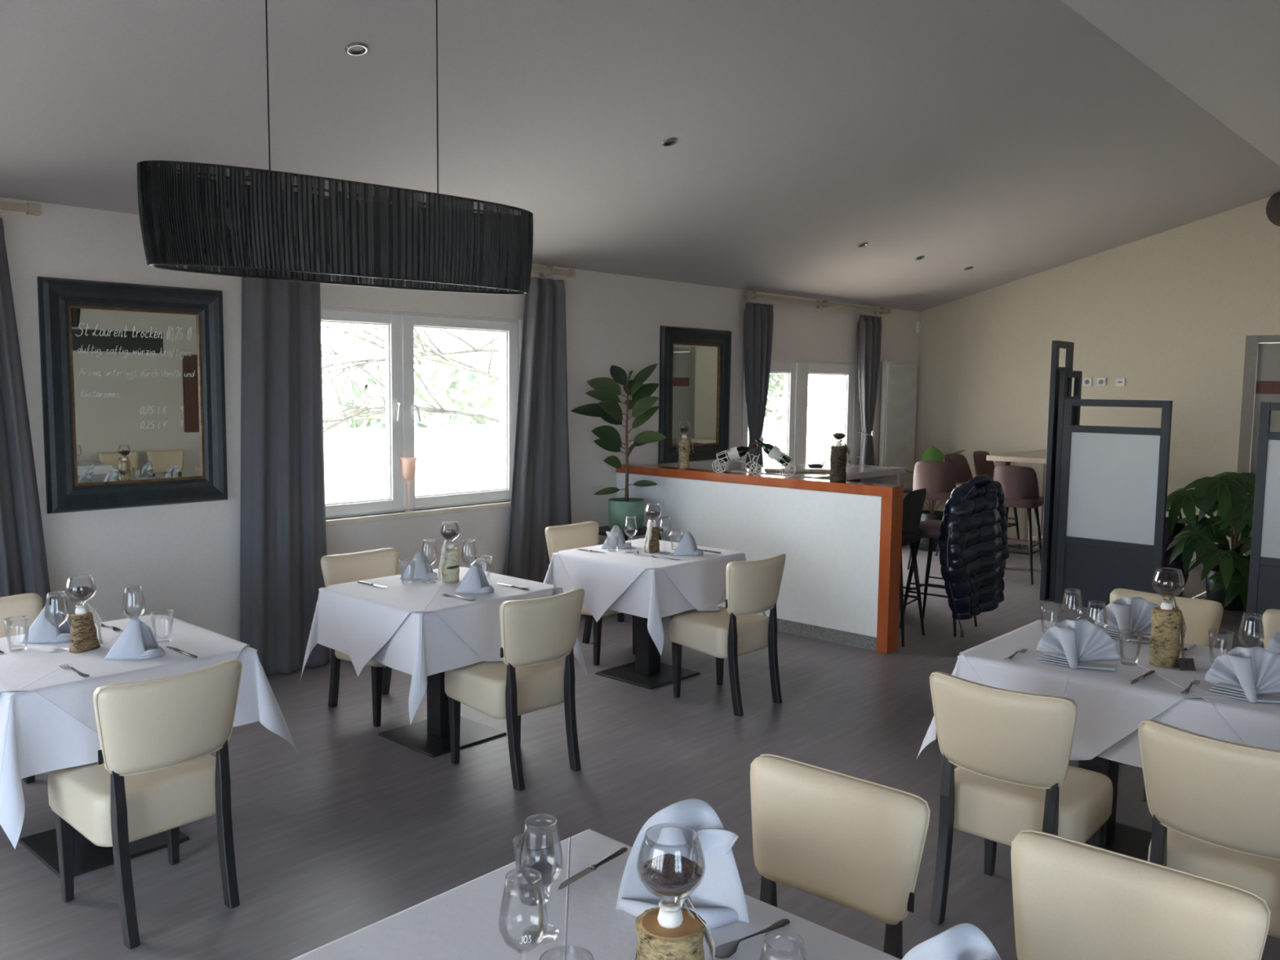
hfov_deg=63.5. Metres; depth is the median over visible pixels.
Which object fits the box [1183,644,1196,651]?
table knife
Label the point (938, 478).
bar stool
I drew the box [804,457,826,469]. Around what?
glass bowl
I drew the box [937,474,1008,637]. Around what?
puffer jacket
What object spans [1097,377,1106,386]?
wall socket
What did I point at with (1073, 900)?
dining chair
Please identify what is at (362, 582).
table knife
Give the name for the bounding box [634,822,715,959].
decoration
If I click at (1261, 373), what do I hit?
door
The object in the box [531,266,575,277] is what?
curtain rod
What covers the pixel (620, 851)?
table knife
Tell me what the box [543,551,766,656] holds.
tablecloth
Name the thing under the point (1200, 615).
dining chair
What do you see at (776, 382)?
tree
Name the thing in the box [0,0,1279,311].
ceiling
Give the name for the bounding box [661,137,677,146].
recessed light
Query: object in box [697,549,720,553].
table knife
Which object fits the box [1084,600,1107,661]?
wine glass
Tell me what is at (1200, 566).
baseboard
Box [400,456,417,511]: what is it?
goblet
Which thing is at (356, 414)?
bare tree
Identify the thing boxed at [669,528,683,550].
water glass
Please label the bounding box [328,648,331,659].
baseboard
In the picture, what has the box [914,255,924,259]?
recessed light
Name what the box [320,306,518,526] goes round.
window
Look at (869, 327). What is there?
curtain
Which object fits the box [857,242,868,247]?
recessed light
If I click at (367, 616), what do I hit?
tablecloth overlay
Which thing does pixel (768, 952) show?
wine glass
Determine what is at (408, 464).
bowl
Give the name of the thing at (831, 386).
window pane
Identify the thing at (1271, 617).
dining chair
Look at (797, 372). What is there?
window
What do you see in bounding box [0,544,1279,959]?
floor
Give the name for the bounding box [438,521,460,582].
decoration
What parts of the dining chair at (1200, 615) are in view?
backrest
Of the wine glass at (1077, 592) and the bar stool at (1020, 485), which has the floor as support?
the bar stool at (1020, 485)
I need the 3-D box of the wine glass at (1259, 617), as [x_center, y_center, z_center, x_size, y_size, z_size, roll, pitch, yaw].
[2.160,0.582,3.659,0.080,0.216,0.080,5,7,42]
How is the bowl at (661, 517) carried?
on the wine glass at (661, 517)
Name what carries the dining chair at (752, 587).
on the floor
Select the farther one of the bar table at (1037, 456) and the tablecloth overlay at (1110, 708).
the bar table at (1037, 456)
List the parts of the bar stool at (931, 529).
leg, leg, seat, leg, leg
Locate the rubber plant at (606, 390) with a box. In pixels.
[570,363,666,530]
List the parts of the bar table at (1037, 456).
leg, cross rail, leg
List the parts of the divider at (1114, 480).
milky pane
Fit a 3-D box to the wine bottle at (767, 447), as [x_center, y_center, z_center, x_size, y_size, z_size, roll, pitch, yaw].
[0.945,-0.197,7.367,0.273,0.206,0.076,2,5,14]
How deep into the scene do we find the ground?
28.59 m
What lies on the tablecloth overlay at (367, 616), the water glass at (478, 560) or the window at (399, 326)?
the water glass at (478, 560)
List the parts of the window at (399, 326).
sash, handle, handle, sill, sash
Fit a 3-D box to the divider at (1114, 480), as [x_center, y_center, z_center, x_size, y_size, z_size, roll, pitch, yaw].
[3.714,0.203,8.149,0.790,1.667,0.044,5,7,42]
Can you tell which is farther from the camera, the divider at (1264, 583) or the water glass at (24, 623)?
the divider at (1264, 583)
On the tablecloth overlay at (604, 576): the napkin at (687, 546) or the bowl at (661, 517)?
the napkin at (687, 546)
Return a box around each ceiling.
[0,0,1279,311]
[1061,0,1279,166]
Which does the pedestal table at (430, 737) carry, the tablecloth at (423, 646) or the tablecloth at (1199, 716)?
the tablecloth at (423, 646)
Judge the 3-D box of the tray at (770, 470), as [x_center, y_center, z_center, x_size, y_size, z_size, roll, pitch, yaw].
[1.251,-0.069,7.820,0.600,0.012,0.200,1,5,2]
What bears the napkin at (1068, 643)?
on the tablecloth overlay at (1110, 708)
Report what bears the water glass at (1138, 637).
on the tablecloth overlay at (1110, 708)
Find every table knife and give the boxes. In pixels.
[165,646,197,657]
[357,581,387,587]
[497,582,529,590]
[557,847,627,889]
[576,548,603,552]
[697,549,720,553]
[1130,670,1155,684]
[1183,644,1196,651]
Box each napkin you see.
[19,604,71,643]
[103,618,164,660]
[400,551,438,579]
[453,564,493,593]
[600,524,631,548]
[615,798,750,929]
[672,531,703,555]
[902,923,1001,959]
[1035,618,1121,671]
[1093,596,1159,643]
[1204,646,1279,703]
[1266,630,1279,654]
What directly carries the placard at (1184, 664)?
on the tablecloth overlay at (1257, 724)
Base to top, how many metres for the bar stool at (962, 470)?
1.058 m
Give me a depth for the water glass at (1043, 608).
4.24 m
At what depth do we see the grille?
11.46 m
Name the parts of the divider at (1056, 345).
milky pane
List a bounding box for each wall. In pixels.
[0,197,919,641]
[615,463,903,653]
[914,196,1279,561]
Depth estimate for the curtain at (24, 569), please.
5.02 m
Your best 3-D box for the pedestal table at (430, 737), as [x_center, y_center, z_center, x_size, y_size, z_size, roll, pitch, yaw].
[-0.977,0.900,5.106,0.780,0.738,0.800,5,7,42]
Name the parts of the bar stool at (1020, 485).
leg, backrest, seat, leg, leg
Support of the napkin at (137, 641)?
on the tablecloth overlay at (37, 670)
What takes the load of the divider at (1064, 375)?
on the floor
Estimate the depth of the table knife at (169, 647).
3.78 m
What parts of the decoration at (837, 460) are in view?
brandy glass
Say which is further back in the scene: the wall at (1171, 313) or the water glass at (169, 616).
the wall at (1171, 313)
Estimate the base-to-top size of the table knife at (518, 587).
0.010 m
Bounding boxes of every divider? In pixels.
[1039,340,1074,600]
[1048,370,1082,601]
[1054,399,1173,609]
[1244,402,1279,633]
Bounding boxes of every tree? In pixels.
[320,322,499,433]
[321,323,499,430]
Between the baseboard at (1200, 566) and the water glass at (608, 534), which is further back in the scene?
the baseboard at (1200, 566)
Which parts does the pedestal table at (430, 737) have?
plate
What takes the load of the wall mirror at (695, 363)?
attached to the wall at (184, 558)
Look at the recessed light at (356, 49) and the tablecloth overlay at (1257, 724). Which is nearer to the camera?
the tablecloth overlay at (1257, 724)
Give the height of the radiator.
2.032 m
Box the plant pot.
[1204,564,1244,610]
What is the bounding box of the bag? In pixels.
[1162,509,1189,596]
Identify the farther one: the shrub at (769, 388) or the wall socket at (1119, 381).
the shrub at (769, 388)
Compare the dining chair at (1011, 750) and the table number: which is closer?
the dining chair at (1011, 750)
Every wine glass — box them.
[44,591,69,652]
[121,585,145,619]
[421,538,437,583]
[461,539,477,566]
[498,867,548,959]
[519,813,563,944]
[623,515,637,553]
[658,516,671,554]
[759,928,806,959]
[1060,588,1082,620]
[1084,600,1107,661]
[1238,613,1264,648]
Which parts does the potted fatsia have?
stem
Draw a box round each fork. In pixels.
[59,663,89,676]
[96,623,123,631]
[442,593,475,599]
[651,555,679,559]
[1004,648,1027,660]
[1181,679,1199,693]
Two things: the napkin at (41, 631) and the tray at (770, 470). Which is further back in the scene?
the tray at (770, 470)
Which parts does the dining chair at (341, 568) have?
leg, backrest, seat, leg, leg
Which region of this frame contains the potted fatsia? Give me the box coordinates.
[1165,471,1255,613]
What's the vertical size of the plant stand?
0.654 m
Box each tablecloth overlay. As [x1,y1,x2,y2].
[0,614,249,733]
[324,566,555,677]
[557,537,740,622]
[959,620,1279,759]
[1132,655,1279,751]
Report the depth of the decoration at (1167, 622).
3.74 m
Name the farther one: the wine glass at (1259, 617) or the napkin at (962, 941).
the wine glass at (1259, 617)
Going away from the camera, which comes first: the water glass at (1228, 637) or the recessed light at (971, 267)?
the water glass at (1228, 637)
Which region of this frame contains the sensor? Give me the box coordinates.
[915,321,921,333]
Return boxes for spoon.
[708,918,790,959]
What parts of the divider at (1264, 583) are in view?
milky pane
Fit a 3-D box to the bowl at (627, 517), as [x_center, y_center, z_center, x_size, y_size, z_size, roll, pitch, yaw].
[-0.055,0.280,6.153,0.080,0.127,0.080,5,7,42]
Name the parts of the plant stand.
leg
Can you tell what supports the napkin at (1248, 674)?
on the tablecloth overlay at (1257, 724)
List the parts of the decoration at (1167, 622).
brandy glass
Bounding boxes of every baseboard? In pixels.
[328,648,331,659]
[1006,542,1219,569]
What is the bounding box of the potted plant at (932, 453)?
[903,446,965,551]
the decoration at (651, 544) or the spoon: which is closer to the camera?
the spoon
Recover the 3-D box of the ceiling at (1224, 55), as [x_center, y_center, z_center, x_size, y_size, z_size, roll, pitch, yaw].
[3.199,-2.131,2.683,4.823,0.296,14.200,5,7,42]
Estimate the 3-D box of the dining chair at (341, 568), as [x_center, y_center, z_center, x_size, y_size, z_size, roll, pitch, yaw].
[-1.362,0.815,5.490,0.524,0.827,0.468,5,7,42]
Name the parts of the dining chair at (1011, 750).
leg, leg, backrest, seat, leg, leg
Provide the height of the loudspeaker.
0.360 m
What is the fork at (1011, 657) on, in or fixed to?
on the tablecloth overlay at (1110, 708)
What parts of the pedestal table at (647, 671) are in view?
plate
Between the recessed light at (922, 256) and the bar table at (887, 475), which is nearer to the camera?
the bar table at (887, 475)
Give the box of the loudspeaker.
[1266,191,1279,226]
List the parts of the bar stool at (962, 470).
leg, backrest, seat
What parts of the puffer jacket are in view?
zip pull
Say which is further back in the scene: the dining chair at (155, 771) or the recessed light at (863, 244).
the recessed light at (863, 244)
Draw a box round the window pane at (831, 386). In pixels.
[817,374,843,462]
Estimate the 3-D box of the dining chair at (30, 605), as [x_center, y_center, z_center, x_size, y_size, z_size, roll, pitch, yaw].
[-2.578,0.924,4.167,0.524,0.827,0.468,5,7,42]
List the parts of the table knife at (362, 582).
knife handle, knife blade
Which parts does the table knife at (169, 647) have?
knife blade, knife handle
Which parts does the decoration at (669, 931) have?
brandy glass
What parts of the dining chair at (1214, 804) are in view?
leg, backrest, seat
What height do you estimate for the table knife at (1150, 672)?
0.010 m
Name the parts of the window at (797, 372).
sash, frame, sash, handle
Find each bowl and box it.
[44,591,69,626]
[400,456,417,480]
[421,538,437,564]
[519,813,563,888]
[623,515,637,537]
[658,516,671,537]
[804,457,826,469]
[1084,600,1107,629]
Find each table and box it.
[18,827,189,878]
[377,671,506,757]
[595,615,699,689]
[730,462,905,485]
[986,448,1046,568]
[1080,755,1151,861]
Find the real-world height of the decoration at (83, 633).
0.277 m
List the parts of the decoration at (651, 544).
brandy glass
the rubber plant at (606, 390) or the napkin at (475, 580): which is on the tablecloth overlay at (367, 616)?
the napkin at (475, 580)
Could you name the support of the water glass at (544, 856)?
on the tablecloth at (460, 922)
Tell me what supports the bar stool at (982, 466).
on the floor
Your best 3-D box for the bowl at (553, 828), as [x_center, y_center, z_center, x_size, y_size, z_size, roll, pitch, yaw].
[-0.179,0.678,1.872,0.080,0.127,0.080,5,7,42]
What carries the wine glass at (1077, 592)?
on the tablecloth overlay at (1110, 708)
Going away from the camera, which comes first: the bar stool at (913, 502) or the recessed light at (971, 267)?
the bar stool at (913, 502)
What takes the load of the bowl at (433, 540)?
on the wine glass at (433, 540)
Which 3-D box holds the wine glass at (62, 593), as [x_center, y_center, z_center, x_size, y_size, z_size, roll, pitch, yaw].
[-2.142,0.520,3.800,0.080,0.216,0.080,5,7,42]
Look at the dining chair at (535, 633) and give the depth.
4.55 m
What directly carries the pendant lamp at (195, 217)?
hanging from the ceiling at (1008, 140)
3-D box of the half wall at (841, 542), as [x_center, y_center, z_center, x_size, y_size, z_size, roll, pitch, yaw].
[0.763,0.504,7.615,2.468,1.100,0.150,5,7,42]
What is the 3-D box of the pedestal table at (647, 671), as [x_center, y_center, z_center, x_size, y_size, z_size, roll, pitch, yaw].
[0.051,0.807,6.222,0.760,0.738,0.780,5,7,42]
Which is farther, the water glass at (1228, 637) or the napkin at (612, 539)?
the napkin at (612, 539)
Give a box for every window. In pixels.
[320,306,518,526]
[741,358,862,469]
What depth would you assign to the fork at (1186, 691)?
3.47 m
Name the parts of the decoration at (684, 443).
brandy glass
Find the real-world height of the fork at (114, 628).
0.011 m
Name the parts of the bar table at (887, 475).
cross rail, leg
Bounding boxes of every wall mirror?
[36,276,227,513]
[657,325,731,463]
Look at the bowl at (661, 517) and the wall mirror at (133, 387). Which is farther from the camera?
the bowl at (661, 517)
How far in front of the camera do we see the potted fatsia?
8.18 m
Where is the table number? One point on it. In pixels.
(637, 552)
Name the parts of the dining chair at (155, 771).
leg, leg, seat, backrest, leg, leg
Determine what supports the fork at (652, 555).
on the tablecloth overlay at (604, 576)
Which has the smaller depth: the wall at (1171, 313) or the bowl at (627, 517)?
the bowl at (627, 517)
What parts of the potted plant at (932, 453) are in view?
plant pot, stem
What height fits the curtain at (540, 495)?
2.494 m
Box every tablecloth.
[0,645,297,848]
[290,828,901,959]
[300,586,587,724]
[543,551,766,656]
[916,653,1245,767]
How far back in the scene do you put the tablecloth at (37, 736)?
3.35 m
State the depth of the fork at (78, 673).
3.52 m
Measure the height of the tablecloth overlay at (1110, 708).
0.382 m
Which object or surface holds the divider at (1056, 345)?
on the floor
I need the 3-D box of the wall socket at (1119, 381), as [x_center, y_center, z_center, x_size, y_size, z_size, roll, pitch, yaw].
[4.886,-0.995,10.520,0.086,0.086,0.015,5,7,42]
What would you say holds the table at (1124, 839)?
on the floor
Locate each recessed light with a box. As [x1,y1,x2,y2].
[345,42,368,56]
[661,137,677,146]
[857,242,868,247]
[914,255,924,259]
[963,266,973,270]
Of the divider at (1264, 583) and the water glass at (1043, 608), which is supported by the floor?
the divider at (1264, 583)
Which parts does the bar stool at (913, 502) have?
leg, seat, backrest, leg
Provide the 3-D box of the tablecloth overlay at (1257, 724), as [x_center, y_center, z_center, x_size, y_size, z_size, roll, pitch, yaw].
[2.394,0.908,3.396,1.115,0.381,1.115,0,5,-3]
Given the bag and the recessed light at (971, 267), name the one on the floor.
the bag
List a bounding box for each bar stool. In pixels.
[898,520,977,636]
[899,488,926,646]
[906,460,955,569]
[935,453,973,555]
[973,450,1020,549]
[993,465,1044,584]
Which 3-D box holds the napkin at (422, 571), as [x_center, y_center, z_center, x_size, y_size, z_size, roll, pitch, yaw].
[-1.128,0.436,5.279,0.193,0.138,0.117,-2,6,-28]
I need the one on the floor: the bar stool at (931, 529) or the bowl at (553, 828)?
the bar stool at (931, 529)
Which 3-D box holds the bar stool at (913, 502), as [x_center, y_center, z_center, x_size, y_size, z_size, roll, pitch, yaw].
[1.736,0.575,7.217,0.444,1.058,0.427,4,6,34]
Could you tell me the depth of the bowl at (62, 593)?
3.79 m
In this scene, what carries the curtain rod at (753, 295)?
attached to the wall at (184, 558)
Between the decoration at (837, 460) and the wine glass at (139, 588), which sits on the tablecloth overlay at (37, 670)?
the wine glass at (139, 588)
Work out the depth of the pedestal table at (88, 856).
3.83 m
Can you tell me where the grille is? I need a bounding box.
[881,360,918,363]
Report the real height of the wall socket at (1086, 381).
0.086 m
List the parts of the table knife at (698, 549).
knife handle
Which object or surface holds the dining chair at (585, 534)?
on the floor
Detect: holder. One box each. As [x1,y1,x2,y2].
[711,446,757,473]
[749,445,795,477]
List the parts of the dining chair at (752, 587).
leg, seat, leg, leg, backrest, leg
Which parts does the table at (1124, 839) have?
plate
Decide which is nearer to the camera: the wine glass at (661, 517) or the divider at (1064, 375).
the wine glass at (661, 517)
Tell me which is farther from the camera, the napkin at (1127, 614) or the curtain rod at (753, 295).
the curtain rod at (753, 295)
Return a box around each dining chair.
[0,592,42,783]
[48,658,242,949]
[320,546,398,727]
[444,588,584,791]
[544,520,635,665]
[669,553,786,716]
[750,753,930,959]
[929,671,1112,924]
[1010,829,1271,959]
[1078,588,1223,768]
[1137,719,1279,938]
[1262,608,1279,653]
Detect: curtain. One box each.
[0,217,52,608]
[240,276,329,675]
[506,276,571,582]
[743,302,773,468]
[857,315,881,465]
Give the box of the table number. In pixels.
[633,548,643,555]
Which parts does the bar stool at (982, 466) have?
backrest, leg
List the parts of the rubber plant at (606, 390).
plant pot, stem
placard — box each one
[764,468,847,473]
[1175,657,1195,671]
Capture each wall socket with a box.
[1083,377,1092,386]
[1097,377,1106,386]
[1115,377,1124,386]
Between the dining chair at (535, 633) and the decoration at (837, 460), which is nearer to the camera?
the dining chair at (535, 633)
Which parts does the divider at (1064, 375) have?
milky pane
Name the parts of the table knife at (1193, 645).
knife blade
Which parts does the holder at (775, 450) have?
wire frame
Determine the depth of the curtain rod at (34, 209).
4.98 m
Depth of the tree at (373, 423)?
44.15 m
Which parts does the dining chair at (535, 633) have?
leg, seat, leg, leg, backrest, leg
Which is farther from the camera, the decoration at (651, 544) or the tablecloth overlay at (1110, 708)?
the decoration at (651, 544)
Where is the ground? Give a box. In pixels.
[323,399,819,502]
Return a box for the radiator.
[879,360,918,500]
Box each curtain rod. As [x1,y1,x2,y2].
[0,200,41,215]
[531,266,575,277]
[744,291,890,315]
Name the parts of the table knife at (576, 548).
knife handle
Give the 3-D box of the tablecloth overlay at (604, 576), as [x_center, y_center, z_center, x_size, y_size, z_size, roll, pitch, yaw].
[0.062,0.608,6.195,1.063,0.357,0.915,5,7,38]
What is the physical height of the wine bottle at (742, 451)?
0.157 m
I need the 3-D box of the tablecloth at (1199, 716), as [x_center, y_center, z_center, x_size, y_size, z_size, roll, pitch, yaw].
[2.079,0.910,3.704,1.879,0.440,1.000,5,7,42]
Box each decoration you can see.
[64,573,103,653]
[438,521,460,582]
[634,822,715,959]
[644,503,661,553]
[675,421,693,469]
[828,426,851,482]
[1149,567,1186,667]
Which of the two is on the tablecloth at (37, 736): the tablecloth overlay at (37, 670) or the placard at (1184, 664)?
the tablecloth overlay at (37, 670)
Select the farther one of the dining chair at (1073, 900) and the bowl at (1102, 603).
the bowl at (1102, 603)
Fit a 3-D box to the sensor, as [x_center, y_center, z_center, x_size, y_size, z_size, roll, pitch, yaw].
[3.209,-1.756,11.906,0.045,0.130,0.060,5,7,42]
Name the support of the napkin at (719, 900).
on the tablecloth at (460, 922)
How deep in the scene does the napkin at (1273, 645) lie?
3.86 m
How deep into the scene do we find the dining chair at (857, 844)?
2.45 m
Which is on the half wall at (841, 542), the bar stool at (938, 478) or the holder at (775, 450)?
the holder at (775, 450)
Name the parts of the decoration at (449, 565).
brandy glass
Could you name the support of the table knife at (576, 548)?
on the tablecloth overlay at (604, 576)
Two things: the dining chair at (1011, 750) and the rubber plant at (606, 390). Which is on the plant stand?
the rubber plant at (606, 390)
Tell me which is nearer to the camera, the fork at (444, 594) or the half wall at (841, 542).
the fork at (444, 594)
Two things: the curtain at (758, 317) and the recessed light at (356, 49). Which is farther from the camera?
the curtain at (758, 317)
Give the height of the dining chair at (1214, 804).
0.827 m
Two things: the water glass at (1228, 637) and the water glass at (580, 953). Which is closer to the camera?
the water glass at (580, 953)
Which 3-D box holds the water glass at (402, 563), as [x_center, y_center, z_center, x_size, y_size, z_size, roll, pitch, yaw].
[-1.157,0.454,5.144,0.085,0.119,0.085,5,7,42]
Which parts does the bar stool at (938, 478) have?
leg, seat, backrest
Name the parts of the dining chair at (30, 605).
backrest, leg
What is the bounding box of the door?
[1236,334,1279,556]
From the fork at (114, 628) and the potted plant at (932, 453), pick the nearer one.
the fork at (114, 628)
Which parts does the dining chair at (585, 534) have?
backrest, leg, leg, seat, leg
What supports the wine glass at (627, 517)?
on the tablecloth overlay at (604, 576)
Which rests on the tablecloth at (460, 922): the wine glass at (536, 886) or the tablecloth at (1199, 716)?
the wine glass at (536, 886)
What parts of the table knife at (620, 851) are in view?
knife blade, knife handle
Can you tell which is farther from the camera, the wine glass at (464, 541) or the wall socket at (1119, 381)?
the wall socket at (1119, 381)
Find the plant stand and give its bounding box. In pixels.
[598,525,663,622]
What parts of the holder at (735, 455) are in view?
wire frame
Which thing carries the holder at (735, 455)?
on the half wall at (841, 542)
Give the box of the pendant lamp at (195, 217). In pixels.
[137,0,533,294]
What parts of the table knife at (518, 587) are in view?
knife handle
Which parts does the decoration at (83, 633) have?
brandy glass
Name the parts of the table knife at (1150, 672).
knife blade, knife handle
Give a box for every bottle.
[717,443,757,463]
[754,437,791,466]
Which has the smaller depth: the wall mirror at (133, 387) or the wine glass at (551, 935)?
the wine glass at (551, 935)
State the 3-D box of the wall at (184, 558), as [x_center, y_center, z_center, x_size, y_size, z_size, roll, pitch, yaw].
[-1.472,-0.232,7.087,0.240,2.612,14.200,5,7,42]
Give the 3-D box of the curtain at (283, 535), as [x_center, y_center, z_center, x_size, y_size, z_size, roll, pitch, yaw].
[-2.089,-0.092,6.082,0.088,2.494,0.579,5,7,42]
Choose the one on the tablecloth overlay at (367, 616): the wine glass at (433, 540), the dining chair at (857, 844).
the wine glass at (433, 540)
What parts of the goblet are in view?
goblet stem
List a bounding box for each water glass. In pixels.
[3,615,30,652]
[149,608,173,644]
[399,558,416,584]
[475,555,492,580]
[512,832,555,906]
[539,944,594,959]
[606,530,620,551]
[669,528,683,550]
[1040,601,1061,633]
[1118,629,1143,666]
[1208,628,1234,663]
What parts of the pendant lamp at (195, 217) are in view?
shade frame, lamp shade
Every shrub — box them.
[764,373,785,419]
[767,377,779,412]
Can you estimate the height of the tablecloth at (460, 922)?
0.435 m
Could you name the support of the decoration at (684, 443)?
on the half wall at (841, 542)

